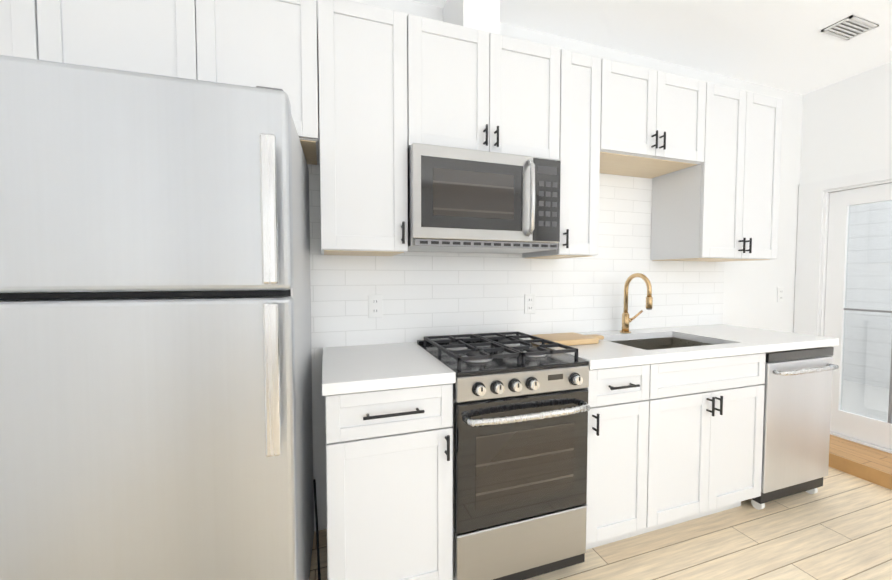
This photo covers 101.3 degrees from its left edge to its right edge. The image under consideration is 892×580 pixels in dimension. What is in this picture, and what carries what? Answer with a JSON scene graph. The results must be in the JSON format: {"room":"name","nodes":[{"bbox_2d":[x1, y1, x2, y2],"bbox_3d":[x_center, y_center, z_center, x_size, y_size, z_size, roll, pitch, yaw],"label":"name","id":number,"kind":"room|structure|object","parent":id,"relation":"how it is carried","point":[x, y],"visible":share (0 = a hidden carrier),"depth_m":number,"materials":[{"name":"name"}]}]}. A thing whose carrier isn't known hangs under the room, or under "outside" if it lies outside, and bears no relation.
{"room":"kitchen","nodes":[
{"label":"kitchen","id":0,"kind":"room"},
{"bbox_2d":[307,0,802,531],"bbox_3d":[0.430,-0.153,2.182,5.140,2.670,0.120,-1,2,-18],"label":"wall","id":1,"kind":"structure","parent":0,"point":[423,294],"depth_m":2.21,"materials":[{"name":"tile"}]},
{"bbox_2d":[0,0,38,59],"bbox_3d":[-1.591,-0.858,1.235,0.514,0.558,0.349,-1,2,-18],"label":"upper cabinet","id":2,"kind":"object","parent":1,"relation":"attached to","point":[18,29],"visible":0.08,"depth_m":1.14,"materials":[{"name":"white wood"}]},
{"bbox_2d":[36,0,319,164],"bbox_3d":[-0.948,-0.866,1.448,0.835,0.558,0.349,-1,2,-18],"label":"upper cabinet","id":3,"kind":"object","parent":1,"relation":"attached to","point":[265,43],"visible":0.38,"depth_m":1.29,"materials":[{"name":"white wood"}]},
{"bbox_2d":[318,0,407,255],"bbox_3d":[-0.376,-0.658,1.627,0.351,0.988,0.384,-1,2,-18],"label":"upper cabinet","id":4,"kind":"object","parent":1,"relation":"attached to","point":[362,58],"visible":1,"depth_m":1.48,"materials":[{"name":"white wood"}]},
{"bbox_2d":[368,295,381,317],"bbox_3d":[-0.360,0.082,1.861,0.072,0.116,0.008,-1,2,-18],"label":"wall outlet","id":5,"kind":"object","parent":1,"relation":"attached to","point":[374,306],"visible":1,"depth_m":1.86,"materials":[{"name":"white plastic"}]},
{"bbox_2d":[407,14,560,159],"bbox_3d":[0.147,-0.886,1.791,0.745,0.546,0.384,-1,2,-18],"label":"upper cabinet","id":6,"kind":"object","parent":1,"relation":"attached to","point":[472,88],"visible":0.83,"depth_m":1.63,"materials":[{"name":"white wood"}]},
{"bbox_2d":[407,143,560,253],"bbox_3d":[0.144,-0.401,1.765,0.706,0.414,0.469,-1,2,-18],"label":"microwave","id":7,"kind":"object","parent":6,"relation":"attached to","point":[461,200],"visible":1,"depth_m":1.58,"materials":[{"name":"silver metal"}]},
{"bbox_2d":[524,294,534,313],"bbox_3d":[0.493,0.081,2.144,0.072,0.116,0.008,-1,2,-18],"label":"wall outlet","id":8,"kind":"object","parent":1,"relation":"attached to","point":[529,303],"visible":1,"depth_m":2.14,"materials":[{"name":"white plastic"}]},
{"bbox_2d":[522,49,601,258],"bbox_3d":[0.616,-0.671,1.955,0.237,0.988,0.384,-1,2,-18],"label":"upper cabinet","id":9,"kind":"object","parent":1,"relation":"attached to","point":[580,111],"visible":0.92,"depth_m":1.81,"materials":[{"name":"white wood"}]},
{"bbox_2d":[600,58,705,178],"bbox_3d":[1.071,-0.944,2.095,0.717,0.453,0.384,-1,2,-18],"label":"upper cabinet","id":10,"kind":"object","parent":1,"relation":"attached to","point":[652,123],"visible":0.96,"depth_m":1.95,"materials":[{"name":"white wood"}]},
{"bbox_2d":[651,82,782,261],"bbox_3d":[1.722,-0.685,2.321,0.647,0.988,0.384,-1,2,-18],"label":"upper cabinet","id":11,"kind":"object","parent":1,"relation":"attached to","point":[720,203],"visible":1,"depth_m":2.18,"materials":[{"name":"white wood"}]},
{"bbox_2d":[777,287,783,301],"bbox_3d":[2.599,0.036,2.840,0.072,0.116,0.008,-1,2,-18],"label":"wall outlet","id":12,"kind":"object","parent":1,"relation":"attached to","point":[780,294],"visible":1,"depth_m":2.84,"materials":[{"name":"white plastic"}]},
{"bbox_2d":[309,467,891,579],"bbox_3d":[1.115,1.319,-0.021,5.020,0.100,4.800,-1,2,-18],"label":"floor","id":13,"kind":"structure","parent":0,"point":[837,525],"depth_m":1.72,"materials":[{"name":"brown wood"}]},
{"bbox_2d":[0,55,320,579],"bbox_3d":[-0.870,0.326,1.246,0.819,1.783,0.808,-1,2,-18],"label":"fridge","id":14,"kind":"object","parent":13,"relation":"on","point":[155,368],"visible":1,"depth_m":0.93,"materials":[{"name":"silver metal"}]},
{"bbox_2d":[325,383,452,579],"bbox_3d":[-0.278,0.769,1.572,0.450,0.872,0.654,-1,2,-18],"label":"base cabinet","id":15,"kind":"object","parent":13,"relation":"on","point":[389,477],"visible":0.9,"depth_m":1.29,"materials":[{"name":"white wood"}]},
{"bbox_2d":[322,342,455,395],"bbox_3d":[-0.284,0.311,1.563,0.464,0.040,0.637,-1,2,-18],"label":"countertop","id":16,"kind":"structure","parent":15,"relation":"on","point":[357,369],"depth_m":1.37,"materials":[{"name":"white stone"}]},
{"bbox_2d":[417,331,589,579],"bbox_3d":[0.233,0.722,1.699,0.586,0.956,0.686,-1,2,-18],"label":"range","id":17,"kind":"object","parent":13,"relation":"on","point":[521,408],"visible":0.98,"depth_m":1.44,"materials":[{"name":"silver metal"}]},
{"bbox_2d":[584,364,649,549],"bbox_3d":[0.667,0.757,1.885,0.339,0.872,0.654,-1,2,-18],"label":"base cabinet","id":18,"kind":"object","parent":13,"relation":"on","point":[617,446],"visible":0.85,"depth_m":1.61,"materials":[{"name":"white wood"}]},
{"bbox_2d":[630,353,765,536],"bbox_3d":[1.195,0.750,2.060,0.771,0.872,0.654,-1,2,-18],"label":"base cabinet","id":19,"kind":"object","parent":13,"relation":"on","point":[705,434],"visible":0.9,"depth_m":1.77,"materials":[{"name":"white wood"}]},
{"bbox_2d":[519,324,838,369],"bbox_3d":[1.303,0.385,2.092,1.694,0.229,0.637,-1,2,-18],"label":"countertop","id":20,"kind":"structure","parent":19,"relation":"on","point":[613,349],"depth_m":1.98,"materials":[{"name":"white stone"}]},
{"bbox_2d":[531,332,603,345],"bbox_3d":[0.671,0.260,1.956,0.375,0.030,0.210,-1,2,-18],"label":"cutting board","id":21,"kind":"object","parent":20,"relation":"on","point":[570,339],"visible":0.88,"depth_m":1.88,"materials":[{"name":"brown wood"}]},
{"bbox_2d":[620,273,652,332],"bbox_3d":[1.168,0.082,2.189,0.134,0.368,0.217,-1,2,-18],"label":"faucet","id":22,"kind":"object","parent":20,"relation":"on","point":[626,320],"visible":1,"depth_m":2.23,"materials":[{"name":"gold metal"}]},
{"bbox_2d":[751,346,838,509],"bbox_3d":[1.843,0.745,2.249,0.550,0.867,0.647,-1,2,-18],"label":"dishwasher","id":23,"kind":"object","parent":13,"relation":"on","point":[797,417],"visible":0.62,"depth_m":1.98,"materials":[{"name":"silver metal"}]},
{"bbox_2d":[829,435,891,489],"bbox_3d":[2.972,1.154,1.746,0.379,0.090,2.399,-1,2,-18],"label":"step","id":24,"kind":"structure","parent":13,"relation":"on","point":[868,463],"depth_m":2.36,"materials":[{"name":"brown wood"}]},
{"bbox_2d":[412,0,891,94],"bbox_3d":[1.173,-1.450,-0.111,5.140,0.100,4.800,-1,2,-18],"label":"ceiling","id":25,"kind":"structure","parent":0,"point":[787,45],"depth_m":2.11,"materials":[{"name":"white paint"}]},
{"bbox_2d":[443,0,499,34],"bbox_3d":[0.117,-1.318,1.811,0.180,0.312,0.300,-1,2,-18],"label":"chase","id":26,"kind":"object","parent":25,"relation":"attached to","point":[483,15],"visible":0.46,"depth_m":1.68,"materials":[{"name":"white paint"}]},
{"bbox_2d":[821,15,878,40],"bbox_3d":[2.284,-1.479,2.069,0.250,0.011,0.130,-1,2,-18],"label":"ceiling vent","id":27,"kind":"object","parent":25,"relation":"in","point":[849,27],"visible":1,"depth_m":2.06,"materials":[{"name":"grey metal"}]},
{"bbox_2d":[800,62,891,329],"bbox_3d":[3.555,-0.097,0.732,0.120,2.670,4.600,-1,2,-18],"label":"wall","id":28,"kind":"structure","parent":0,"point":[847,127],"depth_m":2.60,"materials":[{"name":"white paint"}]},
{"bbox_2d":[793,167,891,453],"bbox_3d":[2.980,0.139,2.449,0.137,1.885,0.991,-1,2,-18],"label":"door frame","id":29,"kind":"structure","parent":28,"relation":"attached to","point":[811,260],"depth_m":2.77,"materials":[{"name":"white wood"}]},
{"bbox_2d":[824,183,891,449],"bbox_3d":[2.986,0.178,2.430,0.040,1.775,0.704,-1,2,-18],"label":"door","id":30,"kind":"structure","parent":28,"relation":"in","point":[869,429],"depth_m":2.64,"materials":[{"name":"white wood"}]},
{"bbox_2d":[842,200,891,421],"bbox_3d":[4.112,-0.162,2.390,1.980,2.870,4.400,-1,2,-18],"label":"door glass","id":31,"kind":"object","parent":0,"point":[886,360],"depth_m":3.90,"materials":[{"name":"white"}]}
]}

